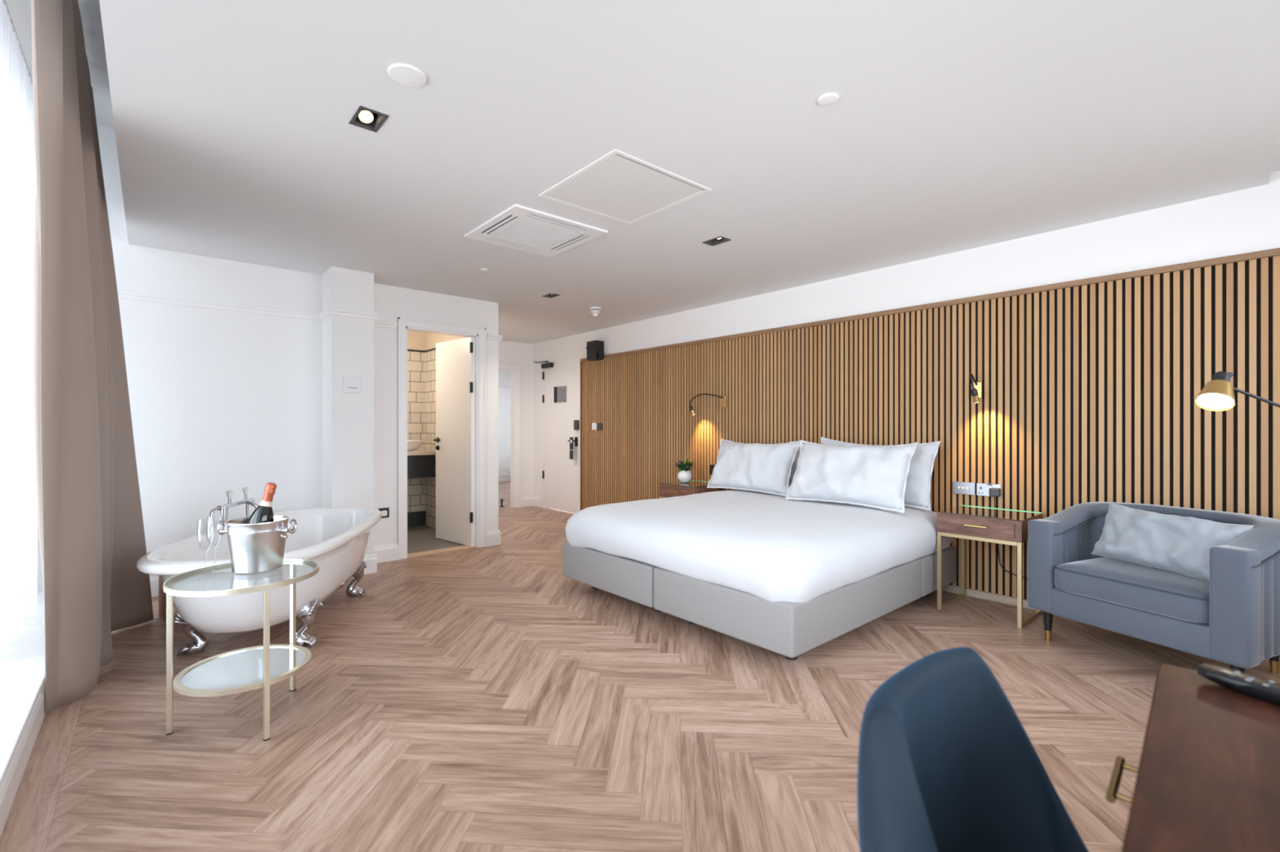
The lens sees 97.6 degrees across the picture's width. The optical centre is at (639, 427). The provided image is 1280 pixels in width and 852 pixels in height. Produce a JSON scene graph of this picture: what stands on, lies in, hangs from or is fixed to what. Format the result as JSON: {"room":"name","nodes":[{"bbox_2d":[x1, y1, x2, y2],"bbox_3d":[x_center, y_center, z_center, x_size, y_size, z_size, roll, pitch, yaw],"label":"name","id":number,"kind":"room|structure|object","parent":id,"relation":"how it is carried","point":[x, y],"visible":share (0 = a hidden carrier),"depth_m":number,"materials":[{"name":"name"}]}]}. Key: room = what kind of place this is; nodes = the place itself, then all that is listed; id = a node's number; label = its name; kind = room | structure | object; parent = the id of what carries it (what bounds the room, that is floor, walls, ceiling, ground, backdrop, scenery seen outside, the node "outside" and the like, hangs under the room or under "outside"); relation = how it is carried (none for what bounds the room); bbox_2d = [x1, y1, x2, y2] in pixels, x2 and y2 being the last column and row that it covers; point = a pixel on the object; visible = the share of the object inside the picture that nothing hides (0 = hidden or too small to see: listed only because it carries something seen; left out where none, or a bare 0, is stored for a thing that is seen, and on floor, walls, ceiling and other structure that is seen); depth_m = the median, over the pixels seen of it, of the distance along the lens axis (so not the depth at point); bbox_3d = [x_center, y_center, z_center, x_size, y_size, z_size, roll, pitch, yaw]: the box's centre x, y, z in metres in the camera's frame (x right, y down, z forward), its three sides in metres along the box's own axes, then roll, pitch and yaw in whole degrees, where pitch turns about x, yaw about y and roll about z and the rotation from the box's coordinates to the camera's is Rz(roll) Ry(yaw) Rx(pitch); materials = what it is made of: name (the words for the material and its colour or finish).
{"room":"hotel room","nodes":[
{"label":"hotel room","id":0,"kind":"room"},
{"bbox_2d":[5,0,115,129],"bbox_3d":[-0.736,-2.035,3.394,5.400,0.150,8.320,0,0,-41],"label":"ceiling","id":1,"kind":"structure","parent":0,"point":[20,12],"depth_m":2.87,"materials":[{"name":"white paint"}]},
{"bbox_2d":[3,0,32,83],"bbox_3d":[-1.759,-1.920,1.252,0.019,0.019,5.800,0,0,-41],"label":"track","id":2,"kind":"object","parent":1,"relation":"attached to","point":[4,1],"visible":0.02,"depth_m":2.75,"materials":[{"name":"white plastic"}]},
{"bbox_2d":[0,0,43,659],"bbox_3d":[-3.158,-0.448,2.853,0.059,2.865,1.452,0,0,-41],"label":"window","id":3,"kind":"structure","parent":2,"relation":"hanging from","point":[20,566],"depth_m":2.71,"materials":[{"name":"glass"}]},
{"bbox_3d":[-1.597,-1.920,1.393,0.023,0.023,5.800,0,0,-41],"label":"track","id":4,"kind":"object","parent":1,"relation":"attached to","visible":0},
{"bbox_2d":[31,0,153,714],"bbox_3d":[-2.651,-0.371,2.609,0.340,3.019,1.610,0,0,-31],"label":"curtain","id":5,"kind":"object","parent":4,"relation":"hanging from","point":[92,538],"visible":0.99,"depth_m":2.31,"materials":[{"name":"beige fabric"}]},
{"bbox_2d":[97,124,498,576],"bbox_3d":[-2.780,-0.405,4.357,3.590,3.110,0.120,0,0,-41],"label":"wall","id":6,"kind":"structure","parent":0,"point":[221,402],"depth_m":4.11,"materials":[{"name":"white paint"}]},
{"bbox_2d":[117,289,502,341],"bbox_3d":[-2.408,-0.878,5.032,1.821,0.056,3.872,0,0,15],"label":"trim","id":7,"kind":"structure","parent":6,"relation":"attached to","point":[125,295],"depth_m":4.19,"materials":[{"name":"white paint"}]},
{"bbox_2d":[149,529,501,596],"bbox_3d":[-2.333,1.080,5.161,1.753,0.140,3.639,0,0,12],"label":"baseboard","id":8,"kind":"structure","parent":6,"relation":"attached to","point":[388,553],"depth_m":4.77,"materials":[{"name":"white paint"}]},
{"bbox_2d":[378,507,389,518],"bbox_3d":[-2.178,0.733,4.774,0.085,0.085,0.045,0,0,-41],"label":"power socket","id":9,"kind":"object","parent":6,"relation":"attached to","point":[384,511],"visible":0.84,"depth_m":4.78,"materials":[{"name":"black"}]},
{"bbox_2d":[397,317,485,559],"bbox_3d":[-1.841,0.098,5.178,0.815,2.105,0.168,0,0,-41],"label":"trim","id":10,"kind":"structure","parent":6,"relation":"attached to","point":[404,325],"depth_m":5.06,"materials":[{"name":"white paint"}]},
{"bbox_2d":[407,545,476,558],"bbox_3d":[-1.839,1.144,5.176,0.645,0.012,0.125,0,0,-41],"label":"threshold","id":11,"kind":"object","parent":6,"relation":"attached to","point":[465,547],"depth_m":5.14,"materials":[{"name":"brown wood"}]},
{"bbox_2d":[433,336,475,546],"bbox_3d":[-1.837,0.137,5.562,0.672,2.003,0.163,0,0,41],"label":"door","id":12,"kind":"structure","parent":6,"relation":"in","point":[455,440],"depth_m":5.50,"materials":[{"name":"white paint"}]},
{"bbox_2d":[322,266,373,555],"bbox_3d":[-2.330,-0.045,4.465,0.300,2.390,0.330,0,0,-41],"label":"wall","id":13,"kind":"structure","parent":0,"point":[348,343],"depth_m":4.34,"materials":[{"name":"white paint"}]},
{"bbox_2d":[342,375,360,393],"bbox_3d":[-2.223,-0.330,4.324,0.125,0.130,0.024,0,0,-41],"label":"thermostat","id":14,"kind":"object","parent":13,"relation":"attached to","point":[352,384],"visible":1,"depth_m":4.32,"materials":[{"name":"white plastic"}]},
{"bbox_2d":[407,351,425,512],"bbox_3d":[-3.129,0.125,6.124,1.550,2.050,0.100,0,0,-41],"label":"wall","id":15,"kind":"structure","parent":0,"point":[415,360],"depth_m":6.52,"materials":[{"name":"white tile"}]},
{"bbox_2d":[407,511,425,527],"bbox_3d":[-3.060,1.063,6.110,1.435,0.166,0.012,0,0,-41],"label":"baseboard","id":16,"kind":"structure","parent":15,"relation":"attached to","point":[414,518],"depth_m":6.50,"materials":[{"name":"grey plastic"}]},
{"bbox_2d":[407,449,435,478],"bbox_3d":[-2.840,0.405,5.998,1.180,0.290,0.470,0,0,-41],"label":"vanity unit","id":17,"kind":"object","parent":15,"relation":"attached to","point":[420,463],"visible":0.3,"depth_m":6.11,"materials":[{"name":"grey paint"}]},
{"bbox_2d":[407,449,435,455],"bbox_3d":[-2.840,0.282,5.998,1.180,0.045,0.470,0,0,-41],"label":"countertop","id":18,"kind":"structure","parent":17,"relation":"on","point":[416,452],"depth_m":6.12,"materials":[{"name":"stone"}]},
{"bbox_2d":[407,440,422,451],"bbox_3d":[-2.590,0.203,6.184,0.356,0.113,0.356,0,0,-41],"label":"basin","id":19,"kind":"object","parent":18,"relation":"in","point":[412,445],"visible":0.48,"depth_m":6.11,"materials":[{"name":"white ceramic"}]},
{"bbox_2d":[425,349,435,528],"bbox_3d":[-2.068,0.125,6.076,0.015,2.050,1.370,0,0,-41],"label":"wall","id":20,"kind":"structure","parent":0,"point":[430,357],"depth_m":6.46,"materials":[{"name":"white tile"}]},
{"bbox_2d":[407,524,464,554],"bbox_3d":[-2.621,1.173,5.612,1.640,0.054,1.600,0,0,-41],"label":"floor","id":21,"kind":"structure","parent":0,"point":[423,538],"depth_m":5.62,"materials":[{"name":"grey tile"}]},
{"bbox_2d":[407,330,466,351],"bbox_3d":[-2.652,-1.050,5.578,1.550,0.300,1.550,0,0,-41],"label":"wall","id":22,"kind":"structure","parent":0,"point":[416,340],"depth_m":6.49,"materials":[{"name":"beige paint"}]},
{"bbox_2d":[407,347,435,352],"bbox_3d":[-2.646,-0.890,5.636,1.435,0.020,1.270,0,0,-41],"label":"trim","id":23,"kind":"structure","parent":22,"relation":"attached to","point":[434,348],"depth_m":6.49,"materials":[{"name":"grey paint"}]},
{"bbox_2d":[498,369,510,387],"bbox_3d":[-3.857,-0.100,11.173,4.300,2.500,0.100,0,0,-41],"label":"wall","id":24,"kind":"structure","parent":0,"point":[504,375],"depth_m":11.96,"materials":[{"name":"white paint"}]},
{"bbox_2d":[498,386,510,475],"bbox_3d":[-3.090,0.090,11.739,1.100,1.880,0.047,0,0,-41],"label":"door","id":25,"kind":"structure","parent":24,"relation":"in","point":[504,393],"depth_m":11.90,"materials":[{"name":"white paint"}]},
{"bbox_2d":[498,340,533,507],"bbox_3d":[-2.264,-0.405,7.664,2.080,3.110,0.120,0,0,-41],"label":"wall","id":26,"kind":"structure","parent":0,"point":[509,352],"depth_m":8.11,"materials":[{"name":"white paint"}]},
{"bbox_2d":[498,475,510,481],"bbox_3d":[-2.646,1.080,9.787,4.100,0.140,3.580,0,0,-41],"label":"baseboard","id":27,"kind":"structure","parent":26,"relation":"attached to","point":[501,478],"depth_m":11.92,"materials":[{"name":"white paint"}]},
{"bbox_2d":[498,362,520,507],"bbox_3d":[-2.106,0.120,7.787,0.920,2.060,0.144,0,0,-41],"label":"trim","id":28,"kind":"structure","parent":26,"relation":"attached to","point":[502,366],"depth_m":8.02,"materials":[{"name":"white paint"}]},
{"bbox_2d":[520,496,539,507],"bbox_3d":[-2.117,1.080,7.580,1.650,0.140,0.200,0,0,-41],"label":"baseboard","id":29,"kind":"structure","parent":26,"relation":"attached to","point":[531,500],"depth_m":8.11,"materials":[{"name":"white paint"}]},
{"bbox_2d":[0,480,1279,851],"bbox_3d":[-0.961,1.150,5.854,6.940,0.001,11.920,0,0,-41],"label":"floor","id":30,"kind":"structure","parent":0,"point":[490,699],"depth_m":2.16,"materials":[{"name":"brown wood"}]},
{"bbox_2d":[158,575,173,622],"bbox_3d":[-2.808,0.995,3.416,0.180,0.310,0.170,0,0,37],"label":"wooden stool","id":31,"kind":"object","parent":30,"relation":"on","point":[162,595],"visible":0.1,"depth_m":3.36,"materials":[{"name":"brown wood"}]},
{"bbox_2d":[163,558,319,741],"bbox_3d":[-1.556,0.863,2.213,0.500,0.574,0.500,0,0,-41],"label":"side table","id":32,"kind":"object","parent":30,"relation":"on","point":[254,668],"visible":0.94,"depth_m":2.12,"materials":[{"name":"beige metal"}]},
{"bbox_2d":[181,647,305,689],"bbox_3d":[-1.556,0.950,2.213,0.399,0.006,0.399,0,0,-41],"label":"shelf","id":33,"kind":"object","parent":32,"relation":"attached to","point":[237,669],"depth_m":2.20,"materials":[{"name":"white"}]},
{"bbox_2d":[217,515,297,573],"bbox_3d":[-1.560,0.477,2.286,0.258,0.200,0.220,0,0,-41],"label":"ice bucket","id":34,"kind":"object","parent":32,"relation":"on","point":[258,548],"visible":0.99,"depth_m":2.21,"materials":[{"name":"silver metal"}]},
{"bbox_2d":[247,482,276,524],"bbox_3d":[-1.569,0.385,2.299,0.129,0.313,0.094,0,0,-41],"label":"wine bottle","id":35,"kind":"object","parent":34,"relation":"in","point":[264,513],"visible":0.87,"depth_m":2.29,"materials":[{"name":"black glass"}]},
{"bbox_2d":[136,507,382,656],"bbox_3d":[-2.108,0.881,3.338,0.860,0.564,1.771,0,0,-11],"label":"bathtub","id":36,"kind":"object","parent":30,"relation":"on","point":[336,539],"visible":0.88,"depth_m":2.86,"materials":[{"name":"white ceramic"}]},
{"bbox_2d":[207,487,257,530],"bbox_3d":[-2.508,0.645,3.535,0.160,0.505,0.498,0,0,-11],"label":"tap","id":37,"kind":"object","parent":36,"relation":"attached to","point":[224,508],"visible":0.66,"depth_m":3.47,"materials":[{"name":"silver metal"}]},
{"bbox_2d":[562,542,662,612],"bbox_3d":[0.498,0.983,4.270,1.970,0.335,0.946,0,0,-41],"label":"base","id":38,"kind":"object","parent":30,"relation":"on","point":[631,580],"visible":0.25,"depth_m":3.56,"materials":[{"name":"grey fabric"}]},
{"bbox_2d":[565,489,953,603],"bbox_3d":[0.805,0.690,3.905,2.014,0.310,1.956,0,0,-41],"label":"duvet","id":39,"kind":"object","parent":38,"relation":"on","point":[771,548],"visible":0.91,"depth_m":3.17,"materials":[{"name":"white fabric"}]},
{"bbox_2d":[706,438,800,496],"bbox_3d":[0.941,0.320,4.715,0.267,0.441,0.849,0,0,-44],"label":"pillow","id":40,"kind":"object","parent":39,"relation":"on","point":[755,467],"visible":1,"depth_m":4.60,"materials":[{"name":"white fabric"}]},
{"bbox_2d":[788,447,799,488],"bbox_3d":[1.131,0.344,4.841,0.176,0.409,0.883,0,0,-39],"label":"pillow","id":41,"kind":"object","parent":39,"relation":"on","point":[794,465],"visible":0.02,"depth_m":4.61,"materials":[{"name":"grey fabric"}]},
{"bbox_2d":[785,440,918,513],"bbox_3d":[1.450,0.319,3.924,0.290,0.447,0.880,0,0,-41],"label":"pillow","id":42,"kind":"object","parent":39,"relation":"on","point":[872,477],"visible":1,"depth_m":3.80,"materials":[{"name":"white fabric"}]},
{"bbox_2d":[821,436,897,447],"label":"pillow","id":43,"kind":"object","parent":39,"relation":"on","point":[824,441],"depth_m":4.29,"materials":[{"name":"grey fabric"}]},
{"bbox_2d":[904,440,940,511],"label":"pillow","id":44,"kind":"object","parent":39,"relation":"on","point":[917,493],"depth_m":3.78,"materials":[{"name":"grey fabric"}]},
{"bbox_2d":[658,480,724,498],"bbox_3d":[0.478,0.839,5.306,0.456,0.622,0.460,0,0,-41],"label":"bedside table","id":45,"kind":"object","parent":30,"relation":"on","point":[673,489],"visible":0.3,"depth_m":5.20,"materials":[{"name":"brown wood"}]},
{"bbox_2d":[674,457,695,483],"bbox_3d":[0.423,0.411,5.363,0.228,0.238,0.218,0,0,-41],"label":"potted plant","id":46,"kind":"object","parent":45,"relation":"on","point":[684,476],"visible":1,"depth_m":5.33,"materials":[{"name":"green plant"}]},
{"bbox_2d":[653,545,956,660],"bbox_3d":[1.125,0.983,3.552,1.970,0.335,0.946,0,0,-41],"label":"base","id":47,"kind":"object","parent":30,"relation":"on","point":[789,629],"visible":0.66,"depth_m":2.90,"materials":[{"name":"grey fabric"}]},
{"bbox_2d":[857,647,1088,851],"bbox_3d":[0.522,0.749,0.671,0.466,0.798,0.443,0,0,-41],"label":"desk chair","id":48,"kind":"object","parent":30,"relation":"on","point":[947,762],"visible":1,"depth_m":0.83,"materials":[{"name":"blue fabric"}]},
{"bbox_2d":[937,505,1042,628],"bbox_3d":[2.171,0.839,3.492,0.456,0.622,0.460,0,0,-41],"label":"bedside table","id":49,"kind":"object","parent":30,"relation":"on","point":[984,524],"visible":0.9,"depth_m":3.38,"materials":[{"name":"brown wood"}]},
{"bbox_2d":[1027,502,1279,674],"bbox_3d":[2.595,0.787,2.785,0.732,0.726,0.875,0,0,-24],"label":"armchair","id":50,"kind":"object","parent":30,"relation":"on","point":[1232,618],"visible":0.81,"depth_m":2.55,"materials":[{"name":"blue fabric"}]},
{"bbox_2d":[1054,556,1208,623],"bbox_3d":[2.525,0.771,2.755,0.570,0.147,0.616,0,0,-24],"label":"seat cushion","id":51,"kind":"object","parent":50,"relation":"on","point":[1157,593],"depth_m":2.63,"materials":[{"name":"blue fabric"}]},
{"bbox_2d":[1091,502,1253,581],"bbox_3d":[2.564,0.555,2.733,0.234,0.306,0.575,0,0,-23],"label":"cushion","id":52,"kind":"object","parent":50,"relation":"on","point":[1179,544],"visible":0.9,"depth_m":2.69,"materials":[{"name":"grey fabric"}]},
{"bbox_2d":[1105,663,1279,851],"bbox_3d":[0.649,0.775,0.366,1.160,0.750,0.575,0,0,-45],"label":"desk","id":53,"kind":"object","parent":30,"relation":"on","point":[1207,780],"visible":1,"depth_m":0.65,"materials":[{"name":"brown wood"}]},
{"bbox_2d":[1197,663,1279,706],"bbox_3d":[0.935,0.388,0.802,0.046,0.024,0.196,0,0,-27],"label":"remote control","id":54,"kind":"object","parent":53,"relation":"on","point":[1255,687],"visible":1,"depth_m":0.84,"materials":[{"name":"black plastic"}]},
{"bbox_2d":[1195,371,1279,411],"bbox_3d":[2.321,0.471,2.019,0.509,1.358,0.250,0,0,29],"label":"floor lamp","id":55,"kind":"object","parent":30,"relation":"on","point":[1218,393],"visible":1,"depth_m":2.05,"materials":[{"name":"gold metal"}]},
{"bbox_2d":[1196,393,1234,408],"bbox_3d":[2.108,-0.097,2.052,0.078,0.060,0.096,0,0,-41],"label":"diffuser","id":56,"kind":"object","parent":55,"relation":"attached to","point":[1204,401],"depth_m":2.05,"materials":[{"name":"beige"}]},
{"bbox_2d":[99,0,1279,343],"bbox_3d":[-0.757,-1.330,3.987,4.330,0.220,7.400,0,0,-41],"label":"ceiling","id":57,"kind":"structure","parent":0,"point":[953,126],"depth_m":2.27,"materials":[{"name":"white paint"}]},
{"bbox_2d":[348,105,388,132],"bbox_3d":[-1.074,-1.260,2.216,0.104,0.088,0.160,0,0,-41],"label":"recessed light","id":58,"kind":"object","parent":57,"relation":"in","point":[363,116],"visible":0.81,"depth_m":2.24,"materials":[{"name":"grey plastic"}]},
{"bbox_2d":[387,63,426,87],"bbox_3d":[-0.805,-1.215,1.939,0.124,0.010,0.124,0,0,-41],"label":"ceiling disc","id":59,"kind":"object","parent":57,"relation":"attached to","point":[404,74],"visible":1,"depth_m":1.93,"materials":[{"name":"white plastic"}]},
{"bbox_2d":[464,204,608,257],"bbox_3d":[-0.657,-1.214,3.517,0.640,0.012,0.660,0,0,-41],"label":"ceiling vent","id":60,"kind":"object","parent":57,"relation":"in","point":[518,227],"visible":1,"depth_m":3.47,"materials":[{"name":"white plastic"}]},
{"bbox_2d":[494,218,577,248],"bbox_3d":[-0.657,-1.213,3.517,0.376,0.010,0.376,0,0,-41],"label":"grille","id":61,"kind":"object","parent":60,"relation":"attached to","point":[527,232],"depth_m":3.50,"materials":[{"name":"white plastic"}]},
{"bbox_2d":[542,293,560,297],"bbox_3d":[-0.822,-1.260,5.179,0.104,0.088,0.160,0,0,-41],"label":"recessed light","id":62,"kind":"object","parent":57,"relation":"in","point":[551,295],"visible":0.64,"depth_m":5.21,"materials":[{"name":"grey plastic"}]},
{"bbox_2d":[590,306,600,316],"bbox_3d":[-0.453,-1.175,5.714,0.110,0.090,0.110,0,0,-41],"label":"smoke detector","id":63,"kind":"object","parent":57,"relation":"attached to","point":[595,311],"visible":1,"depth_m":5.68,"materials":[{"name":"white plastic"}]},
{"bbox_2d":[537,149,711,224],"bbox_3d":[-0.085,-1.218,2.908,0.630,0.005,0.650,0,0,-41],"label":"ceiling hatch","id":64,"kind":"object","parent":57,"relation":"attached to","point":[620,186],"visible":1,"depth_m":2.86,"materials":[{"name":"white paint"}]},
{"bbox_2d":[702,235,730,246],"bbox_3d":[0.501,-1.260,3.666,0.104,0.088,0.160,0,0,-41],"label":"recessed light","id":65,"kind":"object","parent":57,"relation":"in","point":[718,240],"visible":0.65,"depth_m":3.69,"materials":[{"name":"grey plastic"}]},
{"bbox_2d":[817,93,838,106],"bbox_3d":[0.699,-1.215,2.079,0.072,0.010,0.072,0,0,-41],"label":"ceiling disc","id":66,"kind":"object","parent":57,"relation":"attached to","point":[829,99],"visible":1,"depth_m":2.07,"materials":[{"name":"white plastic"}]},
{"bbox_2d":[533,170,1279,497],"bbox_3d":[1.236,-0.405,5.119,0.160,3.110,8.320,0,0,-41],"label":"wall","id":67,"kind":"structure","parent":0,"point":[1246,220],"depth_m":3.74,"materials":[{"name":"white paint"}]},
{"bbox_2d":[533,357,581,513],"bbox_3d":[-1.146,0.090,7.718,0.105,2.095,1.153,0,0,-41],"label":"door","id":68,"kind":"structure","parent":67,"relation":"in","point":[561,474],"depth_m":7.63,"materials":[{"name":"white paint"}]},
{"bbox_2d":[554,386,566,403],"bbox_3d":[-1.092,-0.450,7.662,0.006,0.220,0.305,0,0,-41],"label":"notice","id":69,"kind":"object","parent":68,"relation":"attached to","point":[560,393],"visible":1,"depth_m":7.66,"materials":[{"name":"white paper"}]},
{"bbox_2d":[569,437,573,459],"bbox_3d":[-0.901,0.275,7.348,0.008,0.290,0.080,0,0,-41],"label":"hanger","id":70,"kind":"object","parent":68,"relation":"hanging from","point":[571,438],"visible":1,"depth_m":7.34,"materials":[{"name":"black"}]},
{"bbox_2d":[539,355,582,507],"bbox_3d":[-1.045,0.100,7.701,0.156,2.100,1.030,0,0,-41],"label":"trim","id":71,"kind":"structure","parent":67,"relation":"attached to","point":[541,381],"depth_m":7.99,"materials":[{"name":"white paint"}]},
{"bbox_2d":[586,340,604,360],"bbox_3d":[-0.542,-0.950,6.925,0.140,0.230,0.240,0,0,-41],"label":"speaker","id":72,"kind":"object","parent":67,"relation":"attached to","point":[595,348],"visible":1,"depth_m":6.88,"materials":[{"name":"black plastic"}]},
{"bbox_2d":[580,248,1279,660],"bbox_3d":[1.462,0.133,4.713,0.034,2.035,6.772,0,0,-41],"label":"wall panel","id":73,"kind":"object","parent":67,"relation":"attached to","point":[1091,386],"visible":0.61,"depth_m":3.64,"materials":[{"name":"brown wood"}]},
{"bbox_2d":[591,422,602,430],"bbox_3d":[-0.530,-0.011,6.985,0.012,0.082,0.203,0,0,-41],"label":"light switch","id":74,"kind":"object","parent":73,"relation":"attached to","point":[595,426],"visible":1,"depth_m":6.98,"materials":[{"name":"white plastic"}]},
{"bbox_2d":[688,393,726,415],"bbox_3d":[0.664,-0.226,5.506,0.388,0.212,0.060,0,0,28],"label":"reading lamp","id":75,"kind":"object","parent":73,"relation":"attached to","point":[723,398],"visible":1,"depth_m":5.45,"materials":[{"name":"gold metal"}]},
{"bbox_2d":[710,464,715,475],"bbox_3d":[0.733,0.420,5.522,0.036,0.100,0.090,0,0,-41],"label":"power socket","id":76,"kind":"object","parent":73,"relation":"attached to","point":[712,466],"visible":0.48,"depth_m":5.53,"materials":[{"name":"black plastic"}]},
{"bbox_2d":[952,481,975,495],"bbox_3d":[2.216,0.417,3.837,0.020,0.085,0.140,0,0,-41],"label":"switch plate","id":77,"kind":"object","parent":73,"relation":"attached to","point":[958,487],"visible":1,"depth_m":3.83,"materials":[{"name":"silver metal"}]},
{"bbox_2d":[968,373,982,403],"bbox_3d":[2.220,-0.261,3.711,0.065,0.204,0.190,0,0,39],"label":"reading lamp","id":78,"kind":"object","parent":73,"relation":"attached to","point":[976,391],"visible":1,"depth_m":3.75,"materials":[{"name":"gold metal"}]},
{"bbox_2d":[976,483,1001,497],"bbox_3d":[2.320,0.417,3.725,0.012,0.085,0.145,0,0,-41],"label":"power socket","id":79,"kind":"object","parent":73,"relation":"attached to","point":[982,489],"visible":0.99,"depth_m":3.74,"materials":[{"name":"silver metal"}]},
{"bbox_2d":[988,488,1000,497],"bbox_3d":[2.330,0.427,3.678,0.042,0.055,0.060,0,0,-41],"label":"plug adapter","id":80,"kind":"object","parent":79,"relation":"attached to","point":[994,492],"visible":1,"depth_m":3.66,"materials":[{"name":"grey plastic"}]},
{"bbox_2d":[993,497,1027,579],"bbox_3d":[2.405,0.770,3.591,0.027,0.641,0.246,0,0,-41],"label":"power cable","id":81,"kind":"object","parent":80,"relation":"hanging from","point":[993,497],"visible":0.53,"depth_m":3.66,"materials":[{"name":"black rubber"}]},
{"bbox_2d":[1271,134,1279,172],"bbox_3d":[1.830,-1.375,1.029,4.330,0.200,0.940,0,0,-41],"label":"ceiling","id":82,"kind":"structure","parent":0,"point":[1276,165],"depth_m":2.67,"materials":[{"name":"white paint"}]},
{"bbox_3d":[-2.011,-0.405,0.918,0.220,3.110,6.270,0,0,-41],"label":"wall","id":83,"kind":"structure","parent":0,"visible":0},
{"bbox_2d":[0,592,45,836],"bbox_3d":[-1.861,1.075,1.129,0.683,0.150,5.950,0,0,-41],"label":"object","id":84,"kind":"structure","parent":83,"relation":"attached to","point":[22,665],"depth_m":2.10,"materials":[{"name":"white paint"}]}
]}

